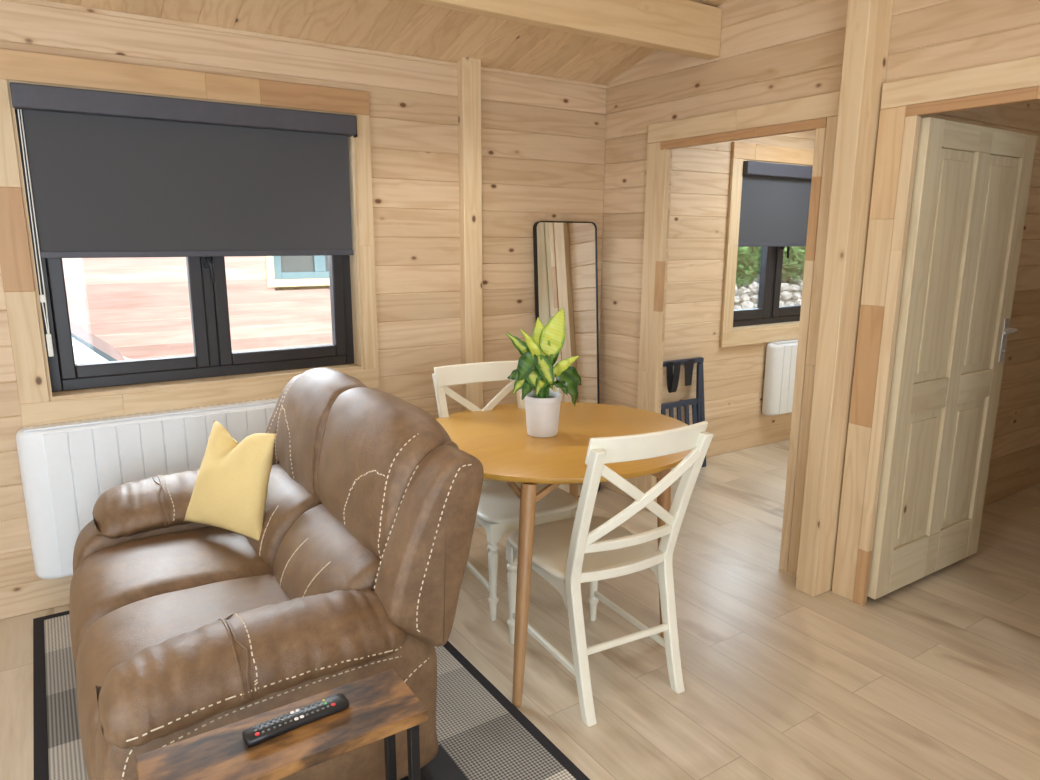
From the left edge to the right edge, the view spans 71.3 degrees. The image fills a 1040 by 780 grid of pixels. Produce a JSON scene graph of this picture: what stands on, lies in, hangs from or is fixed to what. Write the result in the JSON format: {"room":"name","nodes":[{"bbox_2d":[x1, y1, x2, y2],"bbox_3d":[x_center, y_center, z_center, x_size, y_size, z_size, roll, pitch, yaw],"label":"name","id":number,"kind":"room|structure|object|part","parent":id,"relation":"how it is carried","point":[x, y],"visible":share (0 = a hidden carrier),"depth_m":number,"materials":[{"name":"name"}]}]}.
{"room":"cabin living room","nodes":[
{"label":"cabin living room","id":0,"kind":"room"},
{"bbox_2d":[46,0,726,84],"bbox_3d":[1.538,-1.534,1.354,8.280,0.876,6.297,-7,14,-33],"label":"ceiling","id":1,"kind":"structure","parent":0,"point":[404,27],"depth_m":3.27,"materials":[{"name":"brown wood"}]},
{"bbox_2d":[0,0,815,619],"bbox_3d":[-0.125,-0.522,4.067,8.200,2.430,0.215,-7,14,-33],"label":"wall","id":2,"kind":"structure","parent":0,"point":[543,137],"depth_m":3.79,"materials":[{"name":"brown wood"}]},
{"bbox_2d":[16,398,278,578],"bbox_3d":[-1.450,0.397,3.243,1.265,0.641,0.106,-7,14,-33],"label":"panel radiator","id":3,"kind":"object","parent":2,"relation":"attached to","point":[66,467],"visible":0.52,"depth_m":2.97,"materials":[{"name":"white metal"}]},
{"bbox_2d":[23,398,278,431],"bbox_3d":[-1.446,0.088,3.173,1.205,0.008,0.062,-8,14,-33],"label":"grille","id":4,"kind":"object","parent":3,"relation":"attached to","point":[125,420],"depth_m":3.08,"materials":[{"name":"white metal"}]},
{"bbox_2d":[10,82,356,356],"bbox_3d":[-1.332,-0.704,3.137,1.323,1.020,0.085,-7,14,-33],"label":"roller blind","id":5,"kind":"object","parent":2,"relation":"attached to","point":[114,174],"visible":1,"depth_m":3.04,"materials":[{"name":"grey fabric"}]},
{"bbox_3d":[-1.869,-0.604,2.796,0.007,0.902,0.017,9,15,37],"label":"chain","id":6,"kind":"part","parent":5,"relation":"part of","materials":[{"name":"white plastic"}]},
{"bbox_2d":[0,49,378,427],"bbox_3d":[-1.387,-0.636,3.208,1.505,1.417,0.172,-7,14,-33],"label":"window","id":7,"kind":"structure","parent":2,"relation":"attached to","point":[55,389],"depth_m":3.11,"materials":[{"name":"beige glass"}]},
{"bbox_3d":[-1.933,-0.571,2.763,0.100,0.390,0.022,-8,14,-33],"label":"casing","id":8,"kind":"part","parent":7,"relation":"part of","materials":[{"name":"brown wood"}]},
{"bbox_3d":[-1.933,-0.543,2.769,0.100,1.211,0.022,-8,14,-33],"label":"casing","id":9,"kind":"part","parent":7,"relation":"part of","materials":[{"name":"brown wood"}]},
{"bbox_3d":[-1.673,-0.609,3.077,0.580,1.087,0.060,-8,14,-33],"label":"sash","id":10,"kind":"part","parent":7,"relation":"part of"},
{"bbox_3d":[-1.551,-1.237,2.877,1.007,0.105,0.022,-8,14,-33],"label":"casing","id":11,"kind":"part","parent":7,"relation":"part of","materials":[{"name":"brown wood"}]},
{"bbox_3d":[-1.408,-0.647,3.261,1.330,1.187,0.058,-8,14,-33],"label":"frame","id":12,"kind":"part","parent":7,"relation":"part of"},
{"bbox_3d":[-1.349,0.021,3.283,1.505,0.101,0.022,-8,14,-33],"label":"casing","id":13,"kind":"part","parent":7,"relation":"part of","materials":[{"name":"brown wood"}]},
{"bbox_3d":[-1.378,-0.545,3.218,0.027,0.135,0.063,-10,16,-40],"label":"handle","id":14,"kind":"part","parent":7,"relation":"part of","materials":[{"name":"black metal"}]},
{"bbox_3d":[-1.141,-0.679,3.420,0.606,1.087,0.060,-8,14,-33],"label":"sash","id":15,"kind":"part","parent":7,"relation":"part of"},
{"bbox_3d":[-0.922,-1.320,3.282,0.498,0.105,0.022,-8,14,-33],"label":"casing","id":16,"kind":"part","parent":7,"relation":"part of","materials":[{"name":"brown wood"}]},
{"bbox_3d":[-0.748,-0.699,3.532,0.075,1.211,0.022,-8,14,-33],"label":"casing","id":17,"kind":"part","parent":7,"relation":"part of","materials":[{"name":"brown wood"}]},
{"bbox_2d":[720,142,813,347],"bbox_3d":[2.088,-1.076,5.451,1.740,1.369,0.172,-7,14,-33],"label":"window","id":18,"kind":"structure","parent":2,"relation":"attached to","point":[762,286],"depth_m":5.28,"materials":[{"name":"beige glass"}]},
{"bbox_3d":[1.444,-0.970,4.949,0.100,1.163,0.022,-8,14,-33],"label":"casing","id":19,"kind":"part","parent":18,"relation":"part of","materials":[{"name":"brown wood"}]},
{"bbox_3d":[1.652,-1.032,5.234,0.338,0.909,0.006,-8,14,-33],"label":"pane","id":20,"kind":"part","parent":18,"relation":"part of","materials":[{"name":"clear glass"}]},
{"bbox_3d":[1.657,-1.030,5.227,0.468,1.039,0.060,-8,14,-33],"label":"sash","id":21,"kind":"part","parent":18,"relation":"part of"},
{"bbox_3d":[2.127,-0.442,5.521,1.740,0.101,0.022,-8,14,-33],"label":"casing","id":22,"kind":"part","parent":18,"relation":"part of","materials":[{"name":"brown wood"}]},
{"bbox_3d":[2.067,-1.087,5.504,1.565,1.139,0.058,-8,14,-33],"label":"frame","id":23,"kind":"part","parent":18,"relation":"part of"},
{"bbox_3d":[2.132,-1.681,5.259,1.740,0.105,0.022,-8,14,-33],"label":"casing","id":24,"kind":"part","parent":18,"relation":"part of","materials":[{"name":"brown wood"}]},
{"bbox_3d":[1.960,-1.043,5.356,0.027,0.135,0.063,-10,16,-40],"label":"handle","id":25,"kind":"part","parent":18,"relation":"part of","materials":[{"name":"black metal"}]},
{"bbox_3d":[2.287,-1.113,5.633,0.953,1.039,0.060,-8,14,-33],"label":"sash","id":26,"kind":"part","parent":18,"relation":"part of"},
{"bbox_3d":[2.282,-1.115,5.641,0.823,0.909,0.006,-8,14,-33],"label":"pane","id":27,"kind":"part","parent":18,"relation":"part of","materials":[{"name":"clear glass"}]},
{"bbox_2d":[738,161,812,246],"bbox_3d":[2.144,-1.344,5.338,1.558,0.563,0.085,-7,14,-33],"label":"roller blind","id":28,"kind":"object","parent":2,"relation":"attached to","point":[775,197],"visible":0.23,"depth_m":5.11,"materials":[{"name":"grey fabric"}]},
{"bbox_2d":[762,339,797,415],"bbox_3d":[2.197,-0.122,5.584,0.875,0.551,0.106,-7,14,-33],"label":"panel radiator","id":29,"kind":"object","parent":2,"relation":"attached to","point":[781,356],"visible":0.36,"depth_m":5.37,"materials":[{"name":"white metal"}]},
{"bbox_2d":[771,339,797,343],"bbox_3d":[2.201,-0.387,5.524,0.815,0.008,0.062,-8,14,-33],"label":"grille","id":30,"kind":"object","parent":29,"relation":"attached to","point":[787,341],"depth_m":5.37,"materials":[{"name":"white metal"}]},
{"bbox_2d":[0,439,1039,779],"bbox_3d":[1.464,1.224,1.957,8.000,0.100,5.900,-7,14,-33],"label":"floor","id":31,"kind":"structure","parent":0,"point":[937,676],"depth_m":2.71,"materials":[{"name":"brown wood"}]},
{"bbox_2d":[33,610,589,779],"bbox_3d":[-0.732,1.086,2.293,1.345,0.010,2.530,-7,14,-33],"label":"woven rug","id":32,"kind":"object","parent":31,"relation":"on","point":[485,735],"visible":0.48,"depth_m":2.33,"materials":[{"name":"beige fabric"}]},
{"bbox_2d":[69,368,483,779],"bbox_3d":[-0.890,0.535,2.330,0.985,1.055,1.490,-7,14,-33],"label":"recliner sofa","id":33,"kind":"object","parent":32,"relation":"on","point":[180,630],"visible":0.88,"depth_m":1.96,"materials":[{"name":"brown leather"}]},
{"bbox_3d":[-1.266,0.664,2.834,0.832,0.474,0.220,-8,14,-33],"label":"arm panel","id":34,"kind":"part","parent":33,"relation":"part of","materials":[{"name":"brown leather"}]},
{"bbox_3d":[-1.148,0.757,2.519,0.704,0.445,0.497,-8,14,-33],"label":"seat","id":35,"kind":"part","parent":33,"relation":"part of","materials":[{"name":"brown leather"}]},
{"bbox_3d":[-0.878,0.845,2.116,0.702,0.446,0.497,-8,14,-33],"label":"seat","id":36,"kind":"part","parent":33,"relation":"part of","materials":[{"name":"brown leather"}]},
{"bbox_2d":[184,420,275,541],"bbox_3d":[-1.028,0.318,2.573,0.374,0.376,0.160,6,13,25],"label":"throw cushion","id":37,"kind":"object","parent":33,"relation":"on","point":[230,490],"visible":1,"depth_m":2.50,"materials":[{"name":"yellow fabric"}]},
{"bbox_3d":[-0.623,0.869,1.879,0.833,0.475,0.220,-8,14,-33],"label":"arm panel","id":38,"kind":"part","parent":33,"relation":"part of","materials":[{"name":"brown leather"}]},
{"bbox_2d":[245,463,321,565],"bbox_3d":[-0.863,0.461,2.676,0.293,0.289,0.498,-8,14,-33],"label":"lumbar cushion","id":39,"kind":"object","parent":33,"relation":"on","point":[288,497],"depth_m":2.49,"materials":[{"name":"brown leather"}]},
{"bbox_2d":[275,368,367,500],"bbox_3d":[-0.732,0.168,2.689,0.253,0.483,0.520,-8,14,-33],"label":"cushion","id":40,"kind":"object","parent":33,"relation":"on","point":[306,405],"depth_m":2.55,"materials":[{"name":"brown leather"}]},
{"bbox_2d":[273,504,381,599],"bbox_3d":[-0.554,0.560,2.220,0.299,0.292,0.571,-8,14,-33],"label":"lumbar cushion","id":41,"kind":"object","parent":33,"relation":"on","point":[320,556],"depth_m":2.14,"materials":[{"name":"brown leather"}]},
{"bbox_2d":[318,387,451,558],"bbox_3d":[-0.426,0.266,2.232,0.251,0.476,0.593,-8,14,-33],"label":"cushion","id":42,"kind":"object","parent":33,"relation":"on","point":[372,443],"depth_m":2.08,"materials":[{"name":"brown leather"}]},
{"bbox_2d":[400,745,467,779],"bbox_3d":[-0.261,1.189,1.781,0.535,0.006,0.760,-7,14,-33],"label":"floor mat","id":43,"kind":"object","parent":32,"relation":"on","point":[442,767],"visible":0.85,"depth_m":2.12,"materials":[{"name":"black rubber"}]},
{"bbox_2d":[135,669,428,779],"bbox_3d":[-0.450,0.951,1.470,0.515,0.585,0.177,-7,14,-33],"label":"side table","id":44,"kind":"object","parent":43,"relation":"on","point":[382,705],"visible":1,"depth_m":1.40,"materials":[{"name":"rustic brown wood"},{"name":"black metal"}]},
{"bbox_2d":[242,693,348,746],"bbox_3d":[-0.440,0.650,1.438,0.204,0.018,0.046,-8,15,-35],"label":"remote control","id":45,"kind":"object","parent":44,"relation":"on","point":[336,703],"visible":1,"depth_m":1.43,"materials":[{"name":"black plastic"}]},
{"bbox_3d":[-0.256,0.937,1.597,0.020,0.561,0.147,-8,14,-33],"label":"leg","id":46,"kind":"part","parent":44,"relation":"part of","materials":[{"name":"black metal"}]},
{"bbox_2d":[432,360,577,620],"bbox_3d":[-0.061,0.405,3.214,0.461,0.969,0.647,-6,13,-26],"label":"dining chair","id":47,"kind":"object","parent":31,"relation":"on","point":[498,512],"visible":0.46,"depth_m":3.14,"materials":[{"name":"beige paint"}]},
{"bbox_3d":[-0.336,0.398,3.327,0.058,0.935,0.191,-6,13,-26],"label":"leg","id":48,"kind":"part","parent":47,"relation":"part of","materials":[{"name":"beige paint"}]},
{"bbox_3d":[-0.187,-0.079,3.372,0.449,0.088,0.074,-6,13,-26],"label":"rail","id":49,"kind":"part","parent":47,"relation":"part of","materials":[{"name":"beige paint"}]},
{"bbox_3d":[-0.109,0.738,2.946,0.046,0.428,0.045,-6,13,-26],"label":"leg","id":50,"kind":"part","parent":47,"relation":"part of","materials":[{"name":"beige paint"}]},
{"bbox_3d":[0.013,0.363,3.496,0.058,0.935,0.191,-6,13,-26],"label":"leg","id":51,"kind":"part","parent":47,"relation":"part of","materials":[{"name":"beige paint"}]},
{"bbox_3d":[-0.023,0.465,3.145,0.457,0.026,0.468,-6,13,-26],"label":"seat","id":52,"kind":"part","parent":47,"relation":"part of","materials":[{"name":"beige paint"}]},
{"bbox_3d":[0.226,0.705,3.109,0.046,0.428,0.045,-6,13,-26],"label":"leg","id":53,"kind":"part","parent":47,"relation":"part of","materials":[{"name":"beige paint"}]},
{"bbox_2d":[436,402,691,706],"bbox_3d":[0.151,0.546,3.092,1.206,0.754,1.132,-7,14,-33],"label":"dining table","id":54,"kind":"object","parent":31,"relation":"on","point":[498,437],"visible":0.67,"depth_m":2.74,"materials":[{"name":"brown wood"}]},
{"bbox_3d":[0.011,0.689,2.463,0.053,0.732,0.222,3,12,12],"label":"leg","id":55,"kind":"part","parent":54,"relation":"part of","materials":[{"name":"brown wood"}]},
{"bbox_2d":[506,308,580,437],"bbox_3d":[0.101,-0.071,2.930,0.318,0.520,0.220,0,12,0],"label":"potted plant","id":56,"kind":"object","parent":54,"relation":"on","point":[535,369],"visible":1,"depth_m":2.90,"materials":[{"name":"green plant"}]},
{"bbox_3d":[0.093,0.100,2.973,0.155,0.168,0.155,-8,14,-33],"label":"pot","id":57,"kind":"part","parent":56,"relation":"part of","materials":[{"name":"white ceramic"}]},
{"bbox_3d":[0.113,0.009,2.926,0.015,0.073,0.053,-8,14,-33],"label":"stem","id":58,"kind":"part","parent":56,"relation":"part of","materials":[{"name":"green plant"}]},
{"bbox_3d":[0.269,0.443,3.635,0.053,0.728,0.141,3,12,12],"label":"leg","id":59,"kind":"part","parent":54,"relation":"part of","materials":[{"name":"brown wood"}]},
{"bbox_3d":[0.547,0.623,2.792,0.057,0.724,0.081,-8,14,-33],"label":"leg","id":60,"kind":"part","parent":54,"relation":"part of","materials":[{"name":"brown wood"}]},
{"bbox_2d":[533,221,600,496],"bbox_3d":[0.286,-0.153,4.262,0.435,1.633,0.134,-7,14,-33],"label":"mirror","id":61,"kind":"object","parent":31,"relation":"on","point":[565,252],"visible":0.61,"depth_m":4.21,"materials":[{"name":"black mirror"}]},
{"bbox_2d":[506,421,712,726],"bbox_3d":[0.269,0.543,2.570,0.461,0.969,0.647,-6,13,-28],"label":"dining chair","id":62,"kind":"object","parent":31,"relation":"on","point":[568,553],"visible":0.97,"depth_m":2.38,"materials":[{"name":"beige paint"}]},
{"bbox_3d":[-0.028,0.774,2.776,0.046,0.428,0.045,-6,13,-28],"label":"leg","id":63,"kind":"part","parent":62,"relation":"part of","materials":[{"name":"beige paint"}]},
{"bbox_3d":[0.226,0.570,2.655,0.457,0.026,0.468,-6,13,-28],"label":"seat","id":64,"kind":"part","parent":62,"relation":"part of","materials":[{"name":"beige paint"}]},
{"bbox_3d":[0.202,0.619,2.291,0.058,0.935,0.191,-6,13,-28],"label":"leg","id":65,"kind":"part","parent":62,"relation":"part of","materials":[{"name":"beige paint"}]},
{"bbox_3d":[0.302,0.739,2.950,0.046,0.428,0.045,-6,13,-28],"label":"leg","id":66,"kind":"part","parent":62,"relation":"part of","materials":[{"name":"beige paint"}]},
{"bbox_3d":[0.345,0.595,2.434,0.385,0.036,0.054,-6,13,-28],"label":"seat rail","id":67,"kind":"part","parent":62,"relation":"part of","materials":[{"name":"beige paint"}]},
{"bbox_3d":[0.360,0.490,2.385,0.392,0.034,0.058,-6,13,-28],"label":"rail","id":68,"kind":"part","parent":62,"relation":"part of","materials":[{"name":"beige paint"}]},
{"bbox_3d":[0.405,0.165,2.233,0.449,0.088,0.074,-6,13,-28],"label":"rail","id":69,"kind":"part","parent":62,"relation":"part of","materials":[{"name":"beige paint"}]},
{"bbox_3d":[0.545,0.582,2.472,0.058,0.935,0.191,-6,13,-28],"label":"leg","id":70,"kind":"part","parent":62,"relation":"part of","materials":[{"name":"beige paint"}]},
{"bbox_2d":[661,357,705,466],"bbox_3d":[1.030,0.182,4.826,0.545,0.752,0.114,-7,14,-33],"label":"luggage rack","id":71,"kind":"object","parent":31,"relation":"on","point":[698,407],"visible":0.49,"depth_m":4.84,"materials":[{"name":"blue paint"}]},
{"bbox_3d":[1.031,0.096,4.819,0.465,0.036,0.022,-8,14,-33],"label":"shelf rail","id":72,"kind":"part","parent":71,"relation":"part of","materials":[{"name":"blue paint"}]},
{"bbox_3d":[1.021,-0.179,4.791,0.518,0.030,0.035,-8,14,-33],"label":"rail","id":73,"kind":"part","parent":71,"relation":"part of","materials":[{"name":"blue paint"}]},
{"bbox_3d":[1.215,0.178,4.945,0.024,0.711,0.063,-8,14,-33],"label":"leg","id":74,"kind":"part","parent":71,"relation":"part of","materials":[{"name":"blue paint"}]},
{"bbox_3d":[1.243,0.159,4.962,0.034,0.742,0.110,-8,14,-33],"label":"leg","id":75,"kind":"part","parent":71,"relation":"part of","materials":[{"name":"blue paint"}]},
{"bbox_2d":[599,0,1039,502],"bbox_3d":[2.089,-0.514,1.975,0.045,3.300,5.750,-7,14,-33],"label":"wall partition","id":76,"kind":"structure","parent":0,"point":[772,51],"depth_m":3.38,"materials":[{"name":"brown wood"}]},
{"bbox_2d":[405,0,721,59],"bbox_3d":[-1.026,-1.444,2.210,4.698,0.215,0.067,-7,14,-33],"label":"beam","id":77,"kind":"structure","parent":76,"relation":"attached to","point":[684,27],"depth_m":3.13,"materials":[{"name":"brown wood"}]},
{"bbox_2d":[634,91,839,575],"bbox_3d":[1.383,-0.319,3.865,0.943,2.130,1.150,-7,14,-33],"label":"door frame","id":78,"kind":"structure","parent":76,"relation":"in","point":[819,113],"depth_m":3.34,"materials":[{"name":"brown wood"}]},
{"bbox_3d":[0.721,-0.315,4.060,0.038,2.035,0.104,-8,14,-33],"label":"casing","id":79,"kind":"part","parent":78,"relation":"part of","materials":[{"name":"brown wood"}]},
{"bbox_3d":[0.756,-0.281,3.999,0.031,1.995,0.045,-8,14,-33],"label":"frame","id":80,"kind":"part","parent":78,"relation":"part of","materials":[{"name":"brown wood"}]},
{"bbox_3d":[0.757,-0.562,3.939,0.031,0.270,0.045,-8,14,-33],"label":"frame","id":81,"kind":"part","parent":78,"relation":"part of","materials":[{"name":"brown wood"}]},
{"bbox_3d":[1.014,-1.196,3.411,0.031,0.040,0.968,-8,14,-33],"label":"frame","id":82,"kind":"part","parent":78,"relation":"part of","materials":[{"name":"brown wood"}]},
{"bbox_3d":[1.011,-1.266,3.416,0.038,0.094,1.143,-8,14,-33],"label":"casing","id":83,"kind":"part","parent":78,"relation":"part of","materials":[{"name":"brown wood"}]},
{"bbox_3d":[1.263,-0.119,3.245,0.031,1.995,0.045,-8,14,-33],"label":"frame","id":84,"kind":"part","parent":78,"relation":"part of","materials":[{"name":"brown wood"}]},
{"bbox_3d":[1.302,-0.130,3.197,0.038,2.035,0.069,-8,14,-33],"label":"casing","id":85,"kind":"part","parent":78,"relation":"part of","materials":[{"name":"brown wood"}]},
{"bbox_3d":[1.266,-0.733,3.115,0.031,0.350,0.045,-8,14,-33],"label":"frame","id":86,"kind":"part","parent":78,"relation":"part of","materials":[{"name":"brown wood"}]},
{"bbox_2d":[795,0,893,596],"bbox_3d":[1.332,-0.493,2.972,0.150,2.840,0.095,-7,14,-33],"label":"wooden post","id":87,"kind":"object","parent":76,"relation":"attached to","point":[868,22],"depth_m":2.94,"materials":[{"name":"brown wood"}]},
{"bbox_2d":[832,56,1039,605],"bbox_3d":[2.080,-0.094,2.813,0.925,2.130,1.103,-7,14,-33],"label":"door","id":88,"kind":"structure","parent":76,"relation":"in","point":[949,199],"depth_m":3.03,"materials":[{"name":"brown wood"}]},
{"bbox_3d":[1.469,0.801,3.113,0.031,0.250,0.045,-8,14,-33],"label":"frame","id":89,"kind":"part","parent":88,"relation":"part of","materials":[{"name":"brown wood"}]},
{"bbox_3d":[1.437,0.117,3.037,0.038,1.620,0.104,-8,14,-33],"label":"casing","id":90,"kind":"part","parent":88,"relation":"part of","materials":[{"name":"brown wood"}]},
{"bbox_3d":[1.438,-0.099,2.992,0.038,0.500,0.104,-8,14,-33],"label":"casing","id":91,"kind":"part","parent":88,"relation":"part of","materials":[{"name":"brown wood"}]},
{"bbox_3d":[1.442,-0.879,2.827,0.038,0.415,0.104,-8,14,-33],"label":"casing","id":92,"kind":"part","parent":88,"relation":"part of","materials":[{"name":"brown wood"}]},
{"bbox_3d":[1.474,-0.175,2.907,0.031,1.745,0.045,-8,14,-33],"label":"frame","id":93,"kind":"part","parent":88,"relation":"part of","materials":[{"name":"brown wood"}]},
{"bbox_3d":[1.719,0.380,3.153,0.285,0.600,0.024,-8,14,-33],"label":"panel","id":94,"kind":"part","parent":88,"relation":"part of","materials":[{"name":"brown wood"}]},
{"bbox_3d":[1.723,-0.496,2.968,0.285,0.930,0.024,-8,14,-33],"label":"panel","id":95,"kind":"part","parent":88,"relation":"part of","materials":[{"name":"brown wood"}]},
{"bbox_3d":[1.882,-0.111,3.158,0.670,1.960,0.039,-8,14,-33],"label":"rail","id":96,"kind":"part","parent":88,"relation":"part of","materials":[{"name":"brown wood"}]},
{"bbox_3d":[1.717,-1.041,2.366,0.038,0.094,1.103,-8,14,-33],"label":"casing","id":97,"kind":"part","parent":88,"relation":"part of","materials":[{"name":"brown wood"}]},
{"bbox_3d":[2.041,0.337,3.361,0.285,0.600,0.024,-8,14,-33],"label":"panel","id":98,"kind":"part","parent":88,"relation":"part of","materials":[{"name":"brown wood"}]},
{"bbox_3d":[1.585,-1.014,2.562,0.031,0.040,0.438,-8,14,-33],"label":"frame","id":99,"kind":"part","parent":88,"relation":"part of","materials":[{"name":"brown wood"}]},
{"bbox_3d":[2.045,-0.538,3.176,0.285,0.930,0.024,-8,14,-33],"label":"panel","id":100,"kind":"part","parent":88,"relation":"part of","materials":[{"name":"brown wood"}]},
{"bbox_3d":[2.199,-0.218,3.286,0.141,0.200,0.064,-8,14,-33],"label":"handle","id":101,"kind":"part","parent":88,"relation":"part of","materials":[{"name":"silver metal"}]},
{"bbox_3d":[1.831,-0.936,2.197,0.031,0.040,0.455,-8,14,-33],"label":"frame","id":102,"kind":"part","parent":88,"relation":"part of","materials":[{"name":"brown wood"}]},
{"bbox_2d":[921,100,1039,504],"bbox_3d":[2.729,-0.784,3.991,3.255,3.000,0.045,-7,14,-33],"label":"wall","id":103,"kind":"structure","parent":0,"point":[1014,467],"depth_m":4.20,"materials":[{"name":"brown wood"}]},
{"label":"outside","id":104,"kind":"structure","parent":0,"visible":0},
{"bbox_3d":[-3.675,-0.808,12.675,30.000,0.100,17.830,-7,14,-33],"label":"ground","id":105,"kind":"structure","parent":104,"visible":0},
{"bbox_2d":[70,321,130,363],"bbox_3d":[-4.224,0.054,4.719,4.792,1.497,1.734,-7,14,-33],"label":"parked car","id":106,"kind":"object","parent":105,"relation":"on","point":[87,347],"visible":0.13,"depth_m":4.97,"materials":[{"name":"white paint"}]},
{"bbox_2d":[62,255,332,359],"bbox_3d":[-5.283,-1.619,8.133,9.400,3.750,5.200,-7,14,-33],"label":"cabin","id":107,"kind":"object","parent":105,"relation":"on","point":[139,306],"visible":0.17,"depth_m":7.07,"materials":[{"name":"painted wood"},{"name":"glass"}]},
{"bbox_3d":[-2.100,-1.761,7.715,0.940,0.990,0.010,-8,14,-33],"label":"pane","id":108,"kind":"part","parent":107,"relation":"part of","materials":[{"name":"clear glass"}]}
]}

